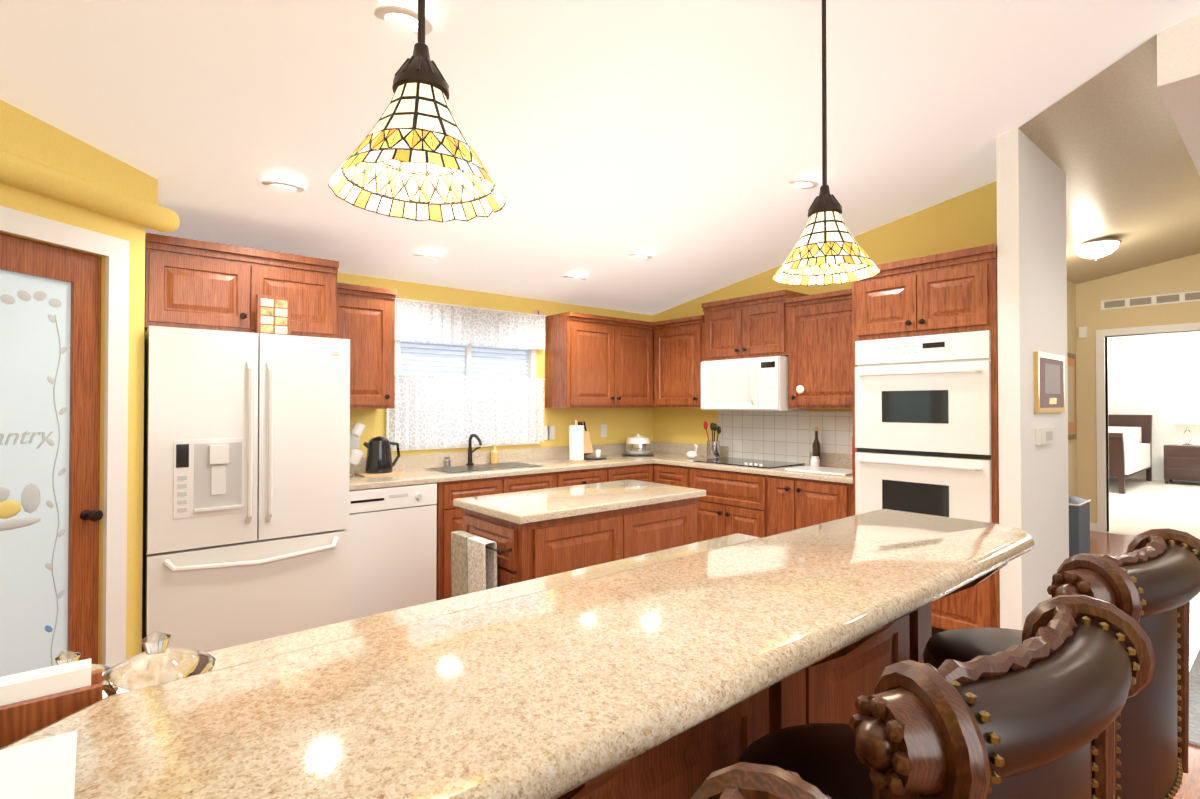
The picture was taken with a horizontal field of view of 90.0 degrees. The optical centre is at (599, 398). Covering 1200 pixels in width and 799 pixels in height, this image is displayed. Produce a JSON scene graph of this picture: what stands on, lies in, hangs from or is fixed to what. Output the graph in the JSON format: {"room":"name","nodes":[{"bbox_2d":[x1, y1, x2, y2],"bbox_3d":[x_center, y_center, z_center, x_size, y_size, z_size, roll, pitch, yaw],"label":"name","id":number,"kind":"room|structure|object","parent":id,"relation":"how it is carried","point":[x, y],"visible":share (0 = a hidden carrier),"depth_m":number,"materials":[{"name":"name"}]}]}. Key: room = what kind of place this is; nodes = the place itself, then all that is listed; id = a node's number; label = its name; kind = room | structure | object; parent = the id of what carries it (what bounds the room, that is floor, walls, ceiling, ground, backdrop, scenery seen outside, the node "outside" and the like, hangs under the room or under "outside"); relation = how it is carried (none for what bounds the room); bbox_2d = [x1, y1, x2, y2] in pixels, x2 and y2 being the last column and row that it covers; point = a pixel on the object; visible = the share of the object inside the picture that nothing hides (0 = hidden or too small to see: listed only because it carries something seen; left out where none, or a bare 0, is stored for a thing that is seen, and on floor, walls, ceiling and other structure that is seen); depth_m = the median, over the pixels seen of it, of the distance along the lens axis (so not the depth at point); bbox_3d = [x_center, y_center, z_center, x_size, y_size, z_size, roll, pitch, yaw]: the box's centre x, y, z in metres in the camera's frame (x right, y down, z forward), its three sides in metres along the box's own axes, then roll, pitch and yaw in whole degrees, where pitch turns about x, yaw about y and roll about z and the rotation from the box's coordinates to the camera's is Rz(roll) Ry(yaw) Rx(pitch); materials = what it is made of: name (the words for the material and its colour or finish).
{"room":"kitchen","nodes":[
{"label":"kitchen","id":0,"kind":"room"},
{"bbox_2d":[0,100,123,664],"bbox_3d":[-2.359,-0.544,1.853,1.320,3.900,1.200,1,-1,-40],"label":"wall","id":1,"kind":"structure","parent":0,"point":[48,171],"depth_m":2.42,"materials":[{"name":"yellow paint"}]},
{"bbox_2d":[0,233,102,676],"bbox_3d":[-2.257,0.392,2.235,0.630,2.017,0.497,1,-1,-40],"label":"pantry door","id":2,"kind":"structure","parent":1,"relation":"in","point":[51,514],"depth_m":2.41,"materials":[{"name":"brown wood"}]},
{"bbox_2d":[0,430,52,448],"bbox_3d":[-2.240,0.155,2.305,0.002,0.087,0.256,0,-1,11],"label":"lettering","id":3,"kind":"object","parent":2,"relation":"attached to","point":[24,434],"visible":1,"depth_m":2.33,"materials":[{"name":"grey paint"}]},
{"bbox_2d":[0,206,129,665],"bbox_3d":[-2.214,0.350,2.221,0.018,2.120,0.940,0,-1,12],"label":"door frame","id":4,"kind":"structure","parent":1,"relation":"attached to","point":[114,250],"depth_m":2.62,"materials":[{"name":"white wood"}]},
{"bbox_2d":[124,163,179,659],"bbox_3d":[-2.377,-0.531,3.034,0.350,3.900,0.951,1,-1,-40],"label":"wall","id":5,"kind":"structure","parent":0,"point":[142,210],"depth_m":2.73,"materials":[{"name":"yellow paint"}]},
{"bbox_2d":[337,272,652,457],"bbox_3d":[-2.419,-0.523,3.751,8.020,3.900,0.200,1,-1,-40],"label":"wall","id":6,"kind":"structure","parent":0,"point":[623,424],"depth_m":5.20,"materials":[{"name":"yellow paint"}]},
{"bbox_2d":[144,237,255,332],"bbox_3d":[-2.264,-0.558,3.338,0.453,0.421,0.627,1,-1,-40],"label":"upper cabinet","id":7,"kind":"object","parent":6,"relation":"attached to","point":[187,286],"depth_m":3.10,"materials":[{"name":"brown wood"}]},
{"bbox_2d":[256,253,339,338],"bbox_3d":[-1.918,-0.555,3.630,0.452,0.421,0.627,1,-1,-40],"label":"upper cabinet","id":8,"kind":"object","parent":6,"relation":"attached to","point":[313,289],"depth_m":3.42,"materials":[{"name":"brown wood"}]},
{"bbox_2d":[350,431,359,448],"bbox_3d":[-1.720,0.292,4.197,0.075,0.120,0.007,1,-1,-40],"label":"electrical outlet plate","id":9,"kind":"object","parent":6,"relation":"attached to","point":[354,441],"depth_m":4.19,"materials":[{"name":"white plastic"}]},
{"bbox_2d":[340,285,396,408],"bbox_3d":[-1.662,-0.313,4.034,0.455,0.767,0.337,1,-1,-40],"label":"upper cabinet","id":10,"kind":"object","parent":6,"relation":"attached to","point":[367,316],"depth_m":3.94,"materials":[{"name":"brown wood"}]},
{"bbox_2d":[391,339,539,450],"bbox_3d":[-1.056,-0.136,4.821,1.290,1.050,0.140,1,-1,-40],"label":"window","id":11,"kind":"structure","parent":6,"relation":"in","point":[431,358],"depth_m":4.81,"materials":[{"name":"white glass"}]},
{"bbox_2d":[386,374,544,448],"bbox_3d":[-1.008,0.103,4.747,1.390,0.552,0.038,1,-1,-40],"label":"cafe curtain","id":12,"kind":"object","parent":11,"relation":"hanging from","point":[430,411],"visible":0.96,"depth_m":4.70,"materials":[{"name":"white fabric"}]},
{"bbox_2d":[395,298,546,350],"bbox_3d":[-1.007,-0.567,4.749,1.415,0.313,0.044,1,-1,-40],"label":"curtain valance","id":13,"kind":"object","parent":11,"relation":"hanging from","point":[424,321],"visible":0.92,"depth_m":4.72,"materials":[{"name":"white fabric"}]},
{"bbox_2d":[349,442,652,473],"bbox_3d":[-0.693,0.477,5.050,3.247,0.100,0.022,1,-1,-40],"label":"backsplash","id":14,"kind":"structure","parent":6,"relation":"attached to","point":[405,462],"depth_m":4.84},
{"bbox_2d":[532,310,543,314],"bbox_3d":[-0.536,-0.737,5.197,0.130,0.060,0.011,1,-1,-40],"label":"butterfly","id":15,"kind":"object","parent":6,"relation":"attached to","point":[538,312],"depth_m":5.19,"materials":[{"name":"brown"}]},
{"bbox_2d":[544,426,554,439],"bbox_3d":[-0.452,0.304,5.268,0.135,0.120,0.007,1,-1,-40],"label":"electrical outlet plate","id":16,"kind":"object","parent":6,"relation":"attached to","point":[549,432],"depth_m":5.27,"materials":[{"name":"white plastic"}]},
{"bbox_2d":[545,313,615,407],"bbox_3d":[-0.177,-0.299,5.290,0.515,0.767,0.337,1,-1,-40],"label":"upper cabinet","id":17,"kind":"object","parent":6,"relation":"attached to","point":[595,361],"depth_m":5.14,"materials":[{"name":"brown wood"}]},
{"bbox_2d":[601,424,606,436],"bbox_3d":[0.037,0.308,5.682,0.075,0.120,0.007,1,-1,-40],"label":"electrical outlet plate","id":18,"kind":"object","parent":6,"relation":"attached to","point":[603,426],"depth_m":5.68,"materials":[{"name":"white plastic"}]},
{"bbox_2d":[616,321,651,407],"bbox_3d":[0.209,-0.296,5.616,0.495,0.767,0.337,1,-1,-40],"label":"upper cabinet","id":19,"kind":"object","parent":6,"relation":"attached to","point":[633,338],"depth_m":5.48,"materials":[{"name":"brown wood"}]},
{"bbox_2d":[0,0,1199,341],"bbox_3d":[4.415,-1.598,4.028,18.800,1.536,8.700,1,-1,-40],"label":"ceiling","id":20,"kind":"structure","parent":0,"point":[678,142],"depth_m":2.63,"materials":[{"name":"white paint"}]},
{"bbox_2d":[262,180,304,191],"bbox_3d":[-1.566,-1.047,2.967,0.185,0.040,0.188,-1,-1,41],"label":"recessed light","id":21,"kind":"object","parent":20,"relation":"in","point":[266,182],"depth_m":2.91,"materials":[{"name":"white"}]},
{"bbox_2d":[374,5,432,34],"bbox_3d":[-0.662,-1.273,2.027,0.185,0.040,0.188,-1,-1,41],"label":"recessed light","id":22,"kind":"object","parent":20,"relation":"in","point":[406,15],"depth_m":1.99,"materials":[{"name":"white plastic"}]},
{"bbox_2d":[328,0,505,222],"bbox_3d":[-0.365,-0.914,1.224,0.344,1.011,0.343,1,-1,-40],"label":"pendant lamp","id":23,"kind":"object","parent":20,"relation":"hanging from","point":[416,128],"visible":1,"depth_m":1.20,"materials":[{"name":"multicoloured glass"}]},
{"bbox_2d":[413,254,441,259],"bbox_3d":[-1.156,-0.947,4.016,0.185,0.040,0.188,-1,-1,41],"label":"recessed light","id":24,"kind":"object","parent":20,"relation":"in","point":[437,258],"depth_m":3.94,"materials":[{"name":"white plastic"}]},
{"bbox_2d":[563,276,585,279],"bbox_3d":[-0.201,-0.950,4.742,0.185,0.040,0.188,-1,-1,41],"label":"recessed light","id":25,"kind":"object","parent":20,"relation":"in","point":[563,276],"depth_m":4.67,"materials":[{"name":"white"}]},
{"bbox_2d":[628,254,652,258],"bbox_3d":[0.295,-1.047,4.423,0.185,0.040,0.188,-1,-1,41],"label":"recessed light","id":26,"kind":"object","parent":20,"relation":"in","point":[641,255],"depth_m":4.36,"materials":[{"name":"white plastic"}]},
{"bbox_2d":[788,179,818,188],"bbox_3d":[1.192,-1.263,3.541,0.185,0.040,0.188,-1,-1,41],"label":"recessed light","id":27,"kind":"object","parent":20,"relation":"in","point":[811,184],"depth_m":3.50,"materials":[{"name":"white"}]},
{"bbox_2d":[773,0,880,285],"bbox_3d":[0.765,-0.920,2.048,0.344,1.012,0.343,1,-1,-40],"label":"pendant lamp","id":28,"kind":"object","parent":20,"relation":"hanging from","point":[827,250],"visible":1,"depth_m":2.01,"materials":[{"name":"multicoloured"}]},
{"bbox_2d":[653,181,996,444],"bbox_3d":[1.670,-0.510,4.956,0.220,3.900,3.240,1,-1,-40],"label":"wall","id":29,"kind":"structure","parent":0,"point":[965,220],"depth_m":4.31,"materials":[{"name":"yellow paint"}]},
{"bbox_2d":[652,317,703,407],"bbox_3d":[0.828,-0.297,5.512,0.337,0.767,0.579,1,-1,-40],"label":"upper cabinet","id":30,"kind":"object","parent":29,"relation":"attached to","point":[677,346],"depth_m":5.41,"materials":[{"name":"brown wood"}]},
{"bbox_2d":[700,301,739,360],"bbox_3d":[1.148,-0.551,5.137,0.337,0.456,0.410,1,-1,-40],"label":"upper cabinet","id":31,"kind":"object","parent":29,"relation":"attached to","point":[722,321],"depth_m":5.03,"materials":[{"name":"brown wood"}]},
{"bbox_2d":[653,442,851,465],"bbox_3d":[1.320,0.478,5.167,0.022,0.100,2.400,1,-1,-40],"label":"backsplash","id":32,"kind":"structure","parent":29,"relation":"attached to","point":[670,448],"depth_m":5.41,"materials":[{"name":"beige stone"}]},
{"bbox_2d":[740,293,799,358],"bbox_3d":[1.412,-0.554,4.824,0.337,0.456,0.410,1,-1,-40],"label":"upper cabinet","id":33,"kind":"object","parent":29,"relation":"attached to","point":[763,320],"depth_m":4.71,"materials":[{"name":"brown wood"}]},
{"bbox_2d":[701,356,808,410],"bbox_3d":[1.242,-0.107,4.924,0.458,0.415,0.760,1,-1,-40],"label":"microwave","id":34,"kind":"object","parent":33,"relation":"attached to","point":[753,384],"visible":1,"depth_m":4.73,"materials":[{"name":"white"}]},
{"bbox_2d":[788,293,852,408],"bbox_3d":[1.755,-0.324,4.417,0.337,0.797,0.651,1,-1,-40],"label":"upper cabinet","id":35,"kind":"object","parent":29,"relation":"attached to","point":[819,328],"depth_m":4.34,"materials":[{"name":"brown wood"}]},
{"bbox_2d":[796,385,803,393],"bbox_3d":[1.484,-0.065,4.453,0.022,0.062,0.064,1,-1,-40],"label":"timer","id":36,"kind":"object","parent":35,"relation":"attached to","point":[799,389],"visible":1,"depth_m":4.44,"materials":[{"name":"white plastic"}]},
{"bbox_2d":[996,128,1068,629],"bbox_3d":[2.348,-0.523,3.735,0.960,3.900,0.700,1,-1,-40],"label":"wall","id":37,"kind":"structure","parent":0,"point":[1032,294],"depth_m":3.26,"materials":[{"name":"white paint"}]},
{"bbox_2d":[1035,427,1056,444],"bbox_3d":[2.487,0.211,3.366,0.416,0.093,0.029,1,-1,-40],"label":"thermostat","id":38,"kind":"object","parent":37,"relation":"attached to","point":[1047,435],"visible":1,"depth_m":3.34,"materials":[{"name":"white plastic"}]},
{"bbox_2d":[1034,351,1064,412],"bbox_3d":[2.609,-0.086,3.476,0.550,0.340,0.024,1,-1,-40],"label":"picture","id":39,"kind":"object","parent":37,"relation":"attached to","point":[1049,382],"visible":1,"depth_m":3.42,"materials":[{"name":"brown"}]},
{"bbox_2d":[1067,281,1076,496],"bbox_3d":[3.870,-0.503,5.559,3.720,3.900,0.120,1,-1,-40],"label":"wall","id":40,"kind":"structure","parent":0,"point":[1071,348],"depth_m":6.59,"materials":[{"name":"beige paint"}]},
{"bbox_2d":[1067,353,1076,439],"bbox_3d":[4.920,-0.022,6.341,0.780,0.925,0.032,1,-1,-40],"label":"picture","id":41,"kind":"object","parent":40,"relation":"attached to","point":[1072,415],"visible":0.33,"depth_m":6.46,"materials":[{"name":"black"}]},
{"bbox_2d":[1019,34,1199,284],"bbox_3d":[3.833,-1.401,4.621,5.000,0.211,1.280,1,-1,-40],"label":"ceiling","id":42,"kind":"structure","parent":0,"point":[1108,141],"depth_m":3.81,"materials":[{"name":"white paint"}]},
{"bbox_2d":[1073,238,1121,260],"bbox_3d":[4.375,-1.290,5.295,0.350,0.155,0.350,1,-1,-40],"label":"light","id":43,"kind":"object","parent":42,"relation":"attached to","point":[1094,249],"visible":0.98,"depth_m":5.20,"materials":[{"name":"white glass"}]},
{"bbox_2d":[1076,253,1199,528],"bbox_3d":[6.324,-0.502,5.631,0.120,3.900,8.700,1,-1,-40],"label":"wall","id":44,"kind":"structure","parent":0,"point":[1179,275],"depth_m":6.53,"materials":[{"name":"beige paint"}]},
{"bbox_2d":[1079,327,1086,337],"bbox_3d":[5.359,-0.731,6.657,0.029,0.120,0.070,1,-1,-40],"label":"sensor","id":45,"kind":"object","parent":44,"relation":"attached to","point":[1082,332],"visible":0.93,"depth_m":6.65,"materials":[{"name":"white plastic"}]},
{"bbox_2d":[1090,322,1199,532],"bbox_3d":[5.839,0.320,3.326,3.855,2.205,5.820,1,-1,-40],"label":"door frame","id":46,"kind":"structure","parent":44,"relation":"attached to","point":[1100,525],"depth_m":6.53,"materials":[{"name":"white wood"}]},
{"bbox_2d":[1101,291,1199,309],"bbox_3d":[5.950,-1.018,5.975,0.012,0.100,1.500,1,-1,-40],"label":"air vent","id":47,"kind":"object","parent":44,"relation":"in","point":[1191,296],"visible":1,"depth_m":6.23,"materials":[{"name":"white metal"}]},
{"bbox_2d":[1090,531,1199,798],"bbox_3d":[1.758,1.435,1.748,11.840,0.060,8.700,1,-1,-40],"label":"floor","id":48,"kind":"structure","parent":0,"point":[1110,544],"depth_m":3.67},
{"bbox_2d":[142,326,349,651],"bbox_3d":[-1.966,0.547,3.316,0.895,1.750,0.872,1,-1,-40],"label":"refrigerator","id":49,"kind":"object","parent":48,"relation":"on","point":[246,459],"visible":0.94,"depth_m":2.99,"materials":[{"name":"white metal"}]},
{"bbox_2d":[255,294,290,334],"bbox_3d":[-1.762,-0.440,3.236,0.160,0.218,0.053,1,-1,-40],"label":"box","id":50,"kind":"object","parent":49,"relation":"on","point":[273,315],"visible":0.94,"depth_m":3.21,"materials":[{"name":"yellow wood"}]},
{"bbox_2d":[346,483,436,619],"bbox_3d":[-1.467,0.993,3.925,0.600,0.872,0.588,1,-1,-40],"label":"dishwasher","id":51,"kind":"object","parent":48,"relation":"on","point":[392,545],"visible":0.58,"depth_m":3.71,"materials":[{"name":"white metal"}]},
{"bbox_2d":[436,526,452,600],"bbox_3d":[-0.894,0.998,4.476,0.946,0.876,0.632,1,-1,-40],"label":"base cabinet","id":52,"kind":"object","parent":48,"relation":"on","point":[443,552],"depth_m":3.96,"materials":[{"name":"brown wood"}]},
{"bbox_2d":[453,499,696,586],"bbox_3d":[-0.102,0.982,3.140,1.239,0.877,0.570,1,-1,-40],"label":"kitchen island","id":53,"kind":"object","parent":48,"relation":"on","point":[538,533],"depth_m":2.82,"materials":[{"name":"brown wood"}]},
{"bbox_2d":[451,531,476,596],"bbox_3d":[-0.641,0.859,2.839,0.062,0.437,0.165,1,-1,-40],"label":"hanging towel","id":54,"kind":"object","parent":53,"relation":"hanging from","point":[459,565],"visible":0.5,"depth_m":2.82,"materials":[{"name":"beige fabric"}]},
{"bbox_2d":[467,536,496,593],"bbox_3d":[-0.533,0.877,2.711,0.062,0.477,0.170,1,-1,-40],"label":"hanging towel","id":55,"kind":"object","parent":53,"relation":"hanging from","point":[482,566],"visible":0.48,"depth_m":2.70,"materials":[{"name":"grey fabric"}]},
{"bbox_2d":[453,479,705,522],"bbox_3d":[-0.074,0.525,3.182,1.220,0.035,0.620,1,-1,-40],"label":"island countertop","id":56,"kind":"structure","parent":53,"relation":"on","point":[535,506],"depth_m":3.02,"materials":[{"name":"beige stone"}]},
{"bbox_2d":[697,498,764,541],"bbox_3d":[1.205,1.002,4.828,0.627,0.876,0.740,1,-1,-40],"label":"base cabinet","id":57,"kind":"object","parent":48,"relation":"on","point":[757,502],"depth_m":4.58,"materials":[{"name":"brown wood"}]},
{"bbox_2d":[349,450,852,530],"bbox_3d":[0.082,0.534,4.133,3.247,0.035,2.422,1,-1,-40],"label":"countertop","id":58,"kind":"structure","parent":57,"relation":"on","point":[724,485],"depth_m":4.47,"materials":[{"name":"beige stone"}]},
{"bbox_2d":[349,422,365,476],"bbox_3d":[-1.702,0.327,3.959,0.328,0.375,0.308,1,-1,-40],"label":"mug tree","id":59,"kind":"object","parent":58,"relation":"on","point":[356,455],"visible":0.33,"depth_m":3.94,"materials":[{"name":"white ceramic"}]},
{"bbox_2d":[354,436,403,476],"bbox_3d":[-1.486,0.385,4.059,0.276,0.261,0.200,1,-1,-40],"label":"kettle","id":60,"kind":"object","parent":58,"relation":"on","point":[379,459],"visible":1,"depth_m":3.99,"materials":[{"name":"black"}]},
{"bbox_2d":[443,457,450,466],"bbox_3d":[-1.165,0.482,4.565,0.060,0.078,0.060,1,-1,-40],"label":"sink caddy","id":61,"kind":"object","parent":58,"relation":"on","point":[446,461],"visible":0.96,"depth_m":4.54,"materials":[{"name":"silver metal"}]},
{"bbox_2d":[466,434,481,464],"bbox_3d":[-0.942,0.399,4.643,0.121,0.246,0.209,1,-1,-40],"label":"faucet","id":62,"kind":"object","parent":58,"relation":"on","point":[470,451],"visible":1,"depth_m":4.67,"materials":[{"name":"brown metal"}]},
{"bbox_2d":[425,462,542,473],"bbox_3d":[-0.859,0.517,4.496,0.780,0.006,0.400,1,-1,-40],"label":"sink basin","id":63,"kind":"object","parent":58,"relation":"in","point":[478,468],"visible":1,"depth_m":4.45,"materials":[{"name":"silver metal"}]},
{"bbox_2d":[491,442,497,462],"bbox_3d":[-0.847,0.440,4.840,0.060,0.168,0.070,1,-1,-40],"label":"soap dispenser","id":64,"kind":"object","parent":58,"relation":"on","point":[494,455],"visible":0.96,"depth_m":4.82,"materials":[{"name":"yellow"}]},
{"bbox_2d":[567,420,585,462],"bbox_3d":[-0.192,0.352,4.918,0.150,0.345,0.150,1,-1,-40],"label":"paper towel","id":65,"kind":"object","parent":58,"relation":"on","point":[576,442],"visible":1,"depth_m":4.87,"materials":[{"name":"white paper"}]},
{"bbox_2d":[578,422,606,459],"bbox_3d":[-0.084,0.367,5.270,0.290,0.323,0.290,1,-1,-40],"label":"knife block","id":66,"kind":"object","parent":58,"relation":"on","point":[588,449],"visible":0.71,"depth_m":5.24,"materials":[{"name":"brown wood"}]},
{"bbox_2d":[622,434,653,455],"bbox_3d":[0.358,0.434,5.644,0.310,0.197,0.310,1,-1,-40],"label":"slow cooker","id":67,"kind":"object","parent":58,"relation":"on","point":[638,445],"visible":1,"depth_m":5.55,"materials":[{"name":"silver metal"}]},
{"bbox_2d":[686,444,697,458],"bbox_3d":[0.805,0.463,5.224,0.080,0.130,0.125,1,-1,-40],"label":"swan figurine","id":68,"kind":"object","parent":58,"relation":"on","point":[691,454],"visible":1,"depth_m":5.19,"materials":[{"name":"white ceramic"}]},
{"bbox_2d":[704,421,720,458],"bbox_3d":[1.005,0.366,5.306,0.127,0.326,0.157,1,-1,-40],"label":"utensil crock","id":69,"kind":"object","parent":58,"relation":"on","point":[713,449],"visible":0.98,"depth_m":5.27,"materials":[{"name":"silver metal"}]},
{"bbox_2d":[693,457,804,468],"bbox_3d":[1.197,0.511,4.872,0.485,0.026,0.740,1,-1,-40],"label":"cooktop","id":70,"kind":"object","parent":58,"relation":"in","point":[769,464],"visible":1,"depth_m":4.82,"materials":[{"name":"black glass"}]},
{"bbox_2d":[810,427,820,465],"bbox_3d":[1.650,0.370,4.586,0.154,0.302,0.103,1,-1,-40],"label":"oil bottle","id":71,"kind":"object","parent":58,"relation":"on","point":[815,459],"visible":0.92,"depth_m":4.61,"materials":[{"name":"brown glass"}]},
{"bbox_2d":[785,466,851,475],"bbox_3d":[1.597,0.511,4.241,0.320,0.014,0.460,1,-1,-40],"label":"cutting board","id":72,"kind":"object","parent":58,"relation":"on","point":[829,470],"visible":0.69,"depth_m":4.20,"materials":[{"name":"white plastic"}]},
{"bbox_2d":[592,641,883,798],"bbox_3d":[-0.482,0.960,1.022,3.055,0.875,0.495,1,-1,-40],"label":"base cabinet","id":73,"kind":"object","parent":48,"relation":"on","point":[830,696],"depth_m":1.18,"materials":[{"name":"brown wood"}]},
{"bbox_2d":[207,533,754,660],"bbox_3d":[-0.490,0.501,1.037,3.055,0.035,0.518,1,-1,-40],"label":"countertop","id":74,"kind":"structure","parent":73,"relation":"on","point":[223,654],"depth_m":1.41,"materials":[{"name":"beige stone"}]},
{"bbox_2d":[0,658,102,748],"bbox_3d":[-0.636,0.394,0.665,0.130,0.170,0.060,1,-1,-40],"label":"napkin holder","id":75,"kind":"object","parent":74,"relation":"on","point":[32,701],"visible":0.35,"depth_m":0.66,"materials":[{"name":"brown wood"}]},
{"bbox_2d":[55,631,215,698],"bbox_3d":[-0.678,0.404,0.844,0.225,0.152,0.210,1,-1,-40],"label":"dishes","id":76,"kind":"object","parent":74,"relation":"on","point":[158,661],"visible":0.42,"depth_m":0.83,"materials":[{"name":"clear glass"}]},
{"bbox_2d":[0,509,1034,798],"bbox_3d":[0.145,0.348,0.965,2.250,0.042,0.430,1,-1,-40],"label":"countertop","id":77,"kind":"structure","parent":73,"relation":"on","point":[574,687],"depth_m":0.71,"materials":[{"name":"beige stone"}]},
{"bbox_2d":[0,730,76,798],"bbox_3d":[-0.504,0.316,0.463,0.150,0.009,0.160,1,-1,-40],"label":"papers","id":78,"kind":"object","parent":77,"relation":"on","point":[42,768],"visible":1,"depth_m":0.50,"materials":[{"name":"beige paper"}]},
{"bbox_2d":[691,762,831,798],"bbox_3d":[-0.145,0.837,0.443,0.575,1.112,0.498,1,-1,-40],"label":"bar stool","id":79,"kind":"object","parent":48,"relation":"on","point":[742,780],"visible":1,"depth_m":0.45,"materials":[{"name":"brown wood"}]},
{"bbox_2d":[765,494,792,536],"bbox_3d":[1.519,0.997,4.458,0.627,0.876,0.230,1,-1,-40],"label":"base cabinet","id":80,"kind":"object","parent":48,"relation":"on","point":[778,511],"depth_m":4.27,"materials":[{"name":"brown wood"}]},
{"bbox_2d":[793,486,852,529],"bbox_3d":[1.727,0.995,4.212,0.627,0.876,0.415,1,-1,-40],"label":"base cabinet","id":81,"kind":"object","parent":48,"relation":"on","point":[815,507],"depth_m":4.02,"materials":[{"name":"brown wood"}]},
{"bbox_2d":[852,244,999,635],"bbox_3d":[2.102,0.302,3.725,0.692,2.250,0.805,1,-1,-40],"label":"tall cabinet","id":82,"kind":"object","parent":48,"relation":"on","point":[948,292],"visible":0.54,"depth_m":3.41,"materials":[{"name":"brown wood"}]},
{"bbox_2d":[852,437,852,474],"bbox_3d":[1.733,0.375,3.965,0.250,0.250,0.010,1,-1,-40],"label":"hanging towel","id":83,"kind":"object","parent":82,"relation":"hanging from","point":[852,455],"visible":0.14,"depth_m":3.89,"materials":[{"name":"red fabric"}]},
{"bbox_2d":[855,330,991,522],"bbox_3d":[2.059,0.259,3.689,0.630,1.245,0.745,1,-1,-40],"label":"double oven","id":84,"kind":"object","parent":82,"relation":"in","point":[923,427],"visible":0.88,"depth_m":3.48,"materials":[{"name":"white metal"}]},
{"bbox_2d":[738,595,1155,798],"bbox_3d":[0.424,0.841,0.861,0.574,1.112,0.505,1,-1,-40],"label":"bar stool","id":85,"kind":"object","parent":48,"relation":"on","point":[1035,714],"visible":0.98,"depth_m":0.66,"materials":[{"name":"brown leather"}]},
{"bbox_2d":[923,528,1199,798],"bbox_3d":[0.996,0.846,1.335,0.574,1.112,0.505,1,-1,-40],"label":"bar stool","id":86,"kind":"object","parent":48,"relation":"on","point":[1148,581],"visible":0.54,"depth_m":1.16,"materials":[{"name":"brown leather"}]},
{"bbox_2d":[1069,495,1090,556],"bbox_3d":[4.137,1.155,5.380,0.420,0.580,0.350,1,-1,-40],"label":"trash can","id":87,"kind":"object","parent":48,"relation":"on","point":[1079,525],"visible":0.4,"depth_m":5.17,"materials":[{"name":"blue"}]},
{"bbox_2d":[1189,649,1199,745],"bbox_3d":[3.904,1.406,2.417,2.220,0.012,2.150,1,-1,-40],"label":"rug","id":88,"kind":"object","parent":48,"relation":"on","point":[1194,705],"visible":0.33,"depth_m":2.77,"materials":[{"name":"grey carpet"}]},
{"bbox_2d":[1107,477,1199,538],"bbox_3d":[8.935,1.500,7.817,6.960,0.063,8.700,1,-1,-40],"label":"floor","id":89,"kind":"structure","parent":0,"point":[1140,505],"depth_m":8.08,"materials":[{"name":"white carpet"}]},
{"bbox_2d":[1108,415,1152,493],"bbox_3d":[8.552,0.904,10.741,2.760,1.200,1.730,1,-1,-40],"label":"bed","id":90,"kind":"object","parent":89,"relation":"on","point":[1130,443],"visible":0.42,"depth_m":10.22,"materials":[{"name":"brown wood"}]},
{"bbox_2d":[1164,444,1199,483],"bbox_3d":[10.278,1.161,10.496,0.555,0.680,0.550,1,-1,-40],"label":"nightstand","id":91,"kind":"object","parent":89,"relation":"on","point":[1182,462],"visible":0.88,"depth_m":10.36,"materials":[{"name":"brown wood"}]},
{"bbox_2d":[1172,410,1199,444],"bbox_3d":[10.265,0.510,10.485,0.400,0.620,0.400,1,-1,-40],"label":"lamp","id":92,"kind":"object","parent":91,"relation":"on","point":[1187,417],"visible":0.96,"depth_m":10.41,"materials":[{"name":"white glass"}]},
{"bbox_2d":[1167,488,1199,496],"bbox_3d":[9.710,1.479,9.193,1.500,0.008,1.500,1,-1,-40],"label":"bedroom rug","id":93,"kind":"object","parent":89,"relation":"on","point":[1190,491],"visible":1,"depth_m":9.51,"materials":[{"name":"white carpet"}]},
{"bbox_2d":[1108,331,1199,481],"bbox_3d":[10.808,-0.447,10.666,0.150,3.900,6.800,1,-1,-40],"label":"wall","id":94,"kind":"structure","parent":0,"point":[1157,376],"depth_m":11.10,"materials":[{"name":"white paint"}]},
{"bbox_2d":[1157,13,1199,174],"bbox_3d":[5.712,-1.898,2.405,5.000,1.180,4.540,1,-1,-40],"label":"soffit","id":95,"kind":"structure","parent":0,"point":[1178,65],"depth_m":2.50,"materials":[{"name":"white paint"}]}
]}

